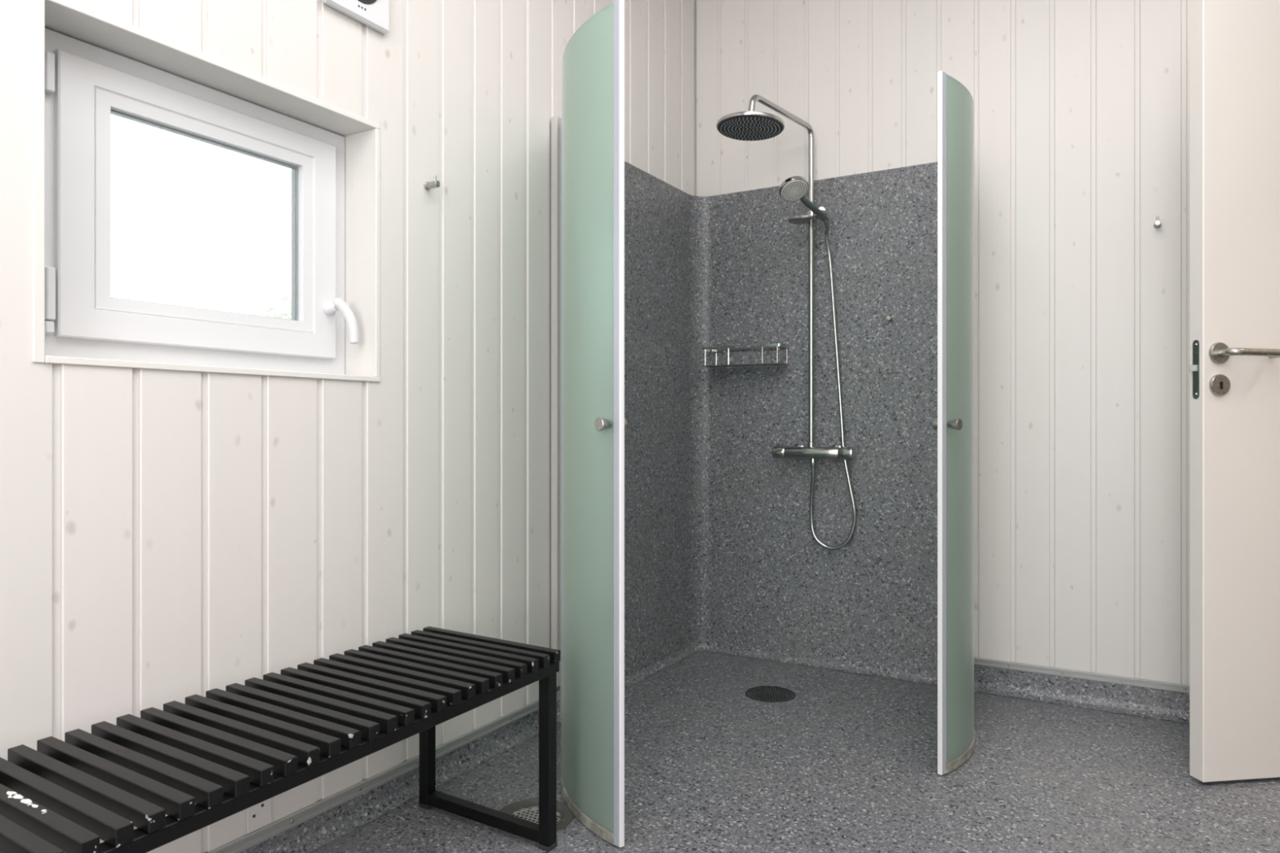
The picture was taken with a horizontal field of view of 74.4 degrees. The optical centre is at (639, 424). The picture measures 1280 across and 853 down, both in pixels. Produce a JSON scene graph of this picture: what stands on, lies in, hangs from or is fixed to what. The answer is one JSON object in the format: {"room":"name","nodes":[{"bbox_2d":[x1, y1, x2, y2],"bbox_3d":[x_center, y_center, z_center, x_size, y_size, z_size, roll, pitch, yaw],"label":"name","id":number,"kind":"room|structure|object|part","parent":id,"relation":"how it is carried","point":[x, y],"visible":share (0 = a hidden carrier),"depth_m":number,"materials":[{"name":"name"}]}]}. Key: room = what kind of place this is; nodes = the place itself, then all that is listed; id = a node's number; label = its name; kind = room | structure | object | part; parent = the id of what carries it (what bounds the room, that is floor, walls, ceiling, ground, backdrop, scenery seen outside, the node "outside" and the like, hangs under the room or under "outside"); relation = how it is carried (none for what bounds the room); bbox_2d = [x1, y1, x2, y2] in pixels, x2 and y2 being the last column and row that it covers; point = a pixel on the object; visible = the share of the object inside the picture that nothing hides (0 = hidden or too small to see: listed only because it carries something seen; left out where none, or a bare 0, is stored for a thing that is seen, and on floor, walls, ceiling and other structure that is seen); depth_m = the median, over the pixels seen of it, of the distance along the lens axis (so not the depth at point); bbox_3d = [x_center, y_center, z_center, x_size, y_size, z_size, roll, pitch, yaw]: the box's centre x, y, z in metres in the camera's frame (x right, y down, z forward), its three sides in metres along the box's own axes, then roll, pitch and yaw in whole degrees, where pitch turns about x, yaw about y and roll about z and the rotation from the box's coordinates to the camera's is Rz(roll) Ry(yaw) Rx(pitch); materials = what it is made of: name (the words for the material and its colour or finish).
{"room":"shower room","nodes":[
{"label":"shower room","id":0,"kind":"room"},
{"bbox_2d":[0,0,694,852],"bbox_3d":[-1.216,-0.500,1.330,0.225,2.900,5.800,0,0,30],"label":"wall","id":1,"kind":"structure","parent":0,"point":[166,536],"depth_m":1.97,"materials":[{"name":"white wood"}]},
{"bbox_2d":[31,0,380,382],"bbox_3d":[-0.910,-0.425,1.804,0.176,0.639,0.763,0,0,30],"label":"window","id":2,"kind":"structure","parent":1,"relation":"in","point":[89,65],"depth_m":1.74,"materials":[{"name":"white plastic"}]},
{"bbox_3d":[-0.939,-0.427,1.836,0.072,0.528,0.625,0,0,30],"label":"sash","id":3,"kind":"part","parent":2,"relation":"part of","materials":[{"name":"white plastic"}]},
{"bbox_3d":[-0.729,-0.253,2.058,0.081,0.112,0.042,0,0,6],"label":"handle","id":4,"kind":"part","parent":2,"relation":"part of","materials":[{"name":"white plastic"}]},
{"bbox_2d":[321,0,389,35],"bbox_3d":[-0.671,-1.068,2.013,0.036,0.196,0.196,0,0,30],"label":"fan","id":5,"kind":"object","parent":1,"relation":"attached to","point":[375,14],"visible":1,"depth_m":2.03,"materials":[{"name":"white plastic"}]},
{"bbox_2d":[357,0,377,4],"bbox_3d":[-0.660,-1.068,2.011,0.015,0.120,0.120,0,0,30],"label":"vent","id":6,"kind":"object","parent":5,"relation":"attached to","point":[359,2],"depth_m":2.03,"materials":[{"name":"plastic"}]},
{"bbox_2d":[206,690,559,852],"bbox_3d":[-1.373,0.877,0.842,0.007,0.030,4.400,0,0,30],"label":"trim","id":7,"kind":"structure","parent":1,"relation":"attached to","point":[241,844],"depth_m":2.03,"materials":[{"name":"white wood"}]},
{"bbox_2d":[240,710,560,852],"bbox_3d":[-1.367,0.919,0.822,0.037,0.059,4.370,0,0,30],"label":"baseboard","id":8,"kind":"structure","parent":1,"relation":"attached to","point":[307,837],"depth_m":2.10,"materials":[{"name":"grey plastic"}]},
{"bbox_2d":[423,175,439,190],"bbox_3d":[-0.546,-0.638,2.222,0.040,0.033,0.021,0,0,30],"label":"hook","id":9,"kind":"object","parent":1,"relation":"attached to","point":[428,185],"visible":1,"depth_m":2.21,"materials":[{"name":"silver metal"}]},
{"bbox_2d":[556,161,937,719],"bbox_3d":[0.425,-0.009,2.901,1.028,1.916,1.028,0,0,30],"label":"wall","id":10,"kind":"structure","parent":0,"point":[722,555],"depth_m":3.32,"materials":[{"name":"grey plastic"}]},
{"bbox_2d":[716,94,855,466],"bbox_3d":[0.533,-0.502,3.085,0.325,1.329,0.619,0,0,36],"label":"shower column","id":11,"kind":"structure","parent":10,"relation":"attached to","point":[750,125],"depth_m":3.25,"materials":[{"name":"silver metal"}]},
{"bbox_3d":[0.386,-1.037,2.955,0.227,0.015,0.227,0,0,30],"label":"spray plate","id":12,"kind":"part","parent":11,"relation":"part of","materials":[{"name":"rubber"}]},
{"bbox_3d":[0.553,0.108,3.340,0.053,0.050,0.050,0,0,30],"label":"flow knob","id":13,"kind":"part","parent":11,"relation":"part of","materials":[{"name":"silver metal"}]},
{"bbox_3d":[0.625,-0.792,3.259,0.110,0.012,0.090,0,0,30],"label":"soap dish","id":14,"kind":"part","parent":11,"relation":"part of","materials":[{"name":"silver metal"}]},
{"bbox_2d":[778,176,828,221],"bbox_3d":[0.622,-0.836,3.121,0.242,0.134,0.097,0,0,-27],"label":"shower","id":15,"kind":"object","parent":11,"relation":"attached to","point":[793,188],"visible":1,"depth_m":3.09,"materials":[{"name":"silver metal"}]},
{"bbox_3d":[0.655,-0.809,3.162,0.149,0.082,0.026,0,0,-39],"label":"handle","id":16,"kind":"part","parent":15,"relation":"part of","materials":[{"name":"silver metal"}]},
{"bbox_3d":[0.699,-0.823,3.251,0.035,0.035,0.022,0,0,9],"label":"clamp knob","id":17,"kind":"part","parent":11,"relation":"part of","materials":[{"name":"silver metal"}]},
{"bbox_2d":[808,220,857,550],"bbox_3d":[0.727,-0.148,3.236,0.188,1.268,0.098,0,0,30],"label":"shower hose","id":18,"kind":"object","parent":11,"relation":"hanging from","point":[826,223],"visible":0.91,"depth_m":3.25,"materials":[{"name":"silver metal"}]},
{"bbox_3d":[0.786,0.108,3.204,0.053,0.050,0.050,0,0,30],"label":"temperature knob","id":19,"kind":"part","parent":11,"relation":"part of","materials":[{"name":"silver metal"}]},
{"bbox_2d":[885,311,893,321],"bbox_3d":[0.937,-0.406,3.170,0.021,0.033,0.040,0,0,30],"label":"hook","id":20,"kind":"object","parent":10,"relation":"attached to","point":[890,318],"visible":1,"depth_m":3.16,"materials":[{"name":"silver metal"}]},
{"bbox_2d":[311,651,1279,852],"bbox_3d":[0.430,0.965,0.367,4.000,0.030,5.800,0,0,30],"label":"floor","id":21,"kind":"structure","parent":0,"point":[849,763],"depth_m":2.24,"materials":[{"name":"grey plastic"}]},
{"bbox_2d":[0,626,560,852],"bbox_3d":[-0.670,0.729,1.477,0.437,0.440,1.281,0,0,30],"label":"slatted bench","id":22,"kind":"object","parent":21,"relation":"on","point":[231,751],"visible":1,"depth_m":1.42,"materials":[{"name":"black paint"}]},
{"bbox_2d":[6,791,46,813],"bbox_3d":[-0.830,0.509,1.142,0.117,0.001,0.014,0,0,30],"label":"print","id":23,"kind":"object","parent":22,"relation":"on","point":[16,803],"depth_m":1.13},
{"bbox_3d":[-0.507,0.547,1.373,0.030,0.024,1.264,0,0,30],"label":"rail","id":24,"kind":"part","parent":22,"relation":"part of","materials":[{"name":"black metal"}]},
{"bbox_3d":[-0.530,0.751,2.105,0.030,0.386,0.031,0,0,30],"label":"leg","id":25,"kind":"part","parent":22,"relation":"part of","materials":[{"name":"black metal"}]},
{"bbox_3d":[-0.208,0.751,1.899,0.030,0.386,0.031,0,0,30],"label":"leg","id":26,"kind":"part","parent":22,"relation":"part of","materials":[{"name":"black metal"}]},
{"bbox_2d":[498,798,573,830],"bbox_3d":[-0.256,0.961,2.048,0.192,0.027,0.192,0,0,30],"label":"floor drain","id":27,"kind":"object","parent":21,"relation":"in","point":[565,816],"visible":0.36,"depth_m":2.09,"materials":[{"name":"metal"}]},
{"bbox_2d":[551,0,627,847],"bbox_3d":[-0.179,-0.019,2.301,0.108,1.932,0.872,0,0,-14],"label":"screen","id":28,"kind":"object","parent":21,"relation":"on","point":[588,424],"visible":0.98,"depth_m":1.99,"materials":[{"name":"green glass"}]},
{"bbox_3d":[-0.184,-0.015,2.280,0.078,1.879,0.792,0,0,-14],"label":"glass panel","id":29,"kind":"part","parent":28,"relation":"part of","materials":[{"name":"green glass"}]},
{"bbox_3d":[-0.081,-0.002,1.905,0.034,0.032,0.032,0,0,-42],"label":"knob","id":30,"kind":"part","parent":28,"relation":"part of","materials":[{"name":"silver metal"}]},
{"bbox_3d":[-0.051,-0.002,1.931,0.034,0.031,0.031,0,0,-42],"label":"knob","id":31,"kind":"part","parent":28,"relation":"part of","materials":[{"name":"silver metal"}]},
{"bbox_2d":[745,685,795,702],"bbox_3d":[0.461,0.961,2.979,0.178,0.027,0.178,0,0,30],"label":"floor drain","id":32,"kind":"object","parent":21,"relation":"in","point":[771,696],"visible":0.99,"depth_m":2.98,"materials":[{"name":"metal"}]},
{"bbox_2d":[932,71,975,774],"bbox_3d":[1.000,-0.019,2.668,0.111,1.932,0.863,0,0,22],"label":"screen","id":33,"kind":"object","parent":21,"relation":"on","point":[954,424],"visible":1,"depth_m":2.33,"materials":[{"name":"green glass"}]},
{"bbox_3d":[0.827,-0.002,2.321,0.031,0.031,0.034,0,0,-40],"label":"knob","id":34,"kind":"part","parent":33,"relation":"part of","materials":[{"name":"silver metal"}]},
{"bbox_3d":[0.853,-0.002,2.291,0.032,0.032,0.034,0,0,-40],"label":"knob","id":35,"kind":"part","parent":33,"relation":"part of","materials":[{"name":"silver metal"}]},
{"bbox_3d":[1.006,-0.015,2.649,0.078,1.879,0.792,0,0,22],"label":"glass panel","id":36,"kind":"part","parent":33,"relation":"part of","materials":[{"name":"green glass"}]},
{"bbox_2d":[694,0,1189,684],"bbox_3d":[1.840,-0.500,2.797,4.020,2.900,0.221,0,0,30],"label":"wall","id":37,"kind":"structure","parent":0,"point":[1082,107],"depth_m":2.92,"materials":[{"name":"white wood"}]},
{"bbox_2d":[701,343,789,368],"bbox_3d":[0.427,-0.282,3.431,0.349,0.082,0.106,0,0,30],"label":"basket","id":38,"kind":"object","parent":37,"relation":"attached to","point":[766,346],"visible":1,"depth_m":3.42,"materials":[{"name":"silver metal"}]},
{"bbox_3d":[0.268,-0.277,3.465,0.004,0.066,0.004,0,0,8],"label":"post","id":39,"kind":"part","parent":38,"relation":"part of","materials":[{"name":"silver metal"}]},
{"bbox_2d":[701,362,789,368],"bbox_3d":[0.425,-0.244,3.428,0.346,0.005,0.096,0,0,30],"label":"tray","id":40,"kind":"object","parent":38,"relation":"on","point":[768,363],"depth_m":3.41,"materials":[{"name":"silver metal"}]},
{"bbox_3d":[0.425,-0.314,3.428,0.349,0.011,0.099,0,0,30],"label":"rail","id":41,"kind":"part","parent":38,"relation":"part of","materials":[{"name":"silver metal"}]},
{"bbox_3d":[0.484,-0.277,3.338,0.004,0.066,0.004,0,0,8],"label":"post","id":42,"kind":"part","parent":38,"relation":"part of","materials":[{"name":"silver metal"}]},
{"bbox_3d":[0.538,-0.277,3.307,0.004,0.066,0.004,0,0,8],"label":"post","id":43,"kind":"part","parent":38,"relation":"part of","materials":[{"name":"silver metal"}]},
{"bbox_3d":[0.590,-0.277,3.388,0.004,0.066,0.004,0,0,-37],"label":"post","id":44,"kind":"part","parent":38,"relation":"part of","materials":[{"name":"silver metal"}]},
{"bbox_2d":[973,664,1189,723],"bbox_3d":[1.736,0.904,2.708,1.430,0.090,0.037,0,0,30],"label":"baseboard","id":45,"kind":"structure","parent":37,"relation":"attached to","point":[1168,705],"depth_m":2.86,"materials":[{"name":"grey plastic"}]},
{"bbox_2d":[973,657,1189,693],"bbox_3d":[1.744,0.849,2.722,1.430,0.026,0.007,0,0,30],"label":"trim","id":46,"kind":"structure","parent":37,"relation":"attached to","point":[1165,686],"depth_m":2.86,"materials":[{"name":"white wood"}]},
{"bbox_2d":[1153,216,1160,228],"bbox_3d":[1.681,-0.659,2.740,0.021,0.033,0.040,0,0,30],"label":"hook","id":47,"kind":"object","parent":37,"relation":"attached to","point":[1157,224],"visible":1,"depth_m":2.73,"materials":[{"name":"silver metal"}]},
{"bbox_2d":[1189,0,1279,782],"bbox_3d":[1.876,-0.105,2.266,0.830,2.090,0.110,0,0,-8],"label":"door","id":48,"kind":"structure","parent":37,"relation":"in","point":[1234,45],"depth_m":2.23,"materials":[{"name":"white paint"}]},
{"bbox_3d":[1.476,-0.147,2.240,0.002,0.157,0.021,0,0,-8],"label":"lock plate","id":49,"kind":"part","parent":48,"relation":"part of","materials":[{"name":"silver metal"}]},
{"bbox_3d":[1.600,-0.187,2.197,0.165,0.024,0.053,0,0,-7],"label":"handle lever","id":50,"kind":"part","parent":48,"relation":"part of","materials":[{"name":"silver metal"}]},
{"label":"outside","id":51,"kind":"structure","parent":0,"visible":0},
{"bbox_3d":[-5.679,1.200,7.649,13.700,0.100,17.000,0,0,30],"label":"ground","id":52,"kind":"structure","parent":51,"visible":0},
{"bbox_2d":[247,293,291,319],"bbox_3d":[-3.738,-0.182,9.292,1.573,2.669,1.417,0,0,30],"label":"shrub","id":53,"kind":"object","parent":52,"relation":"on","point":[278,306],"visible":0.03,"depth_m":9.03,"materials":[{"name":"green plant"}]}
]}

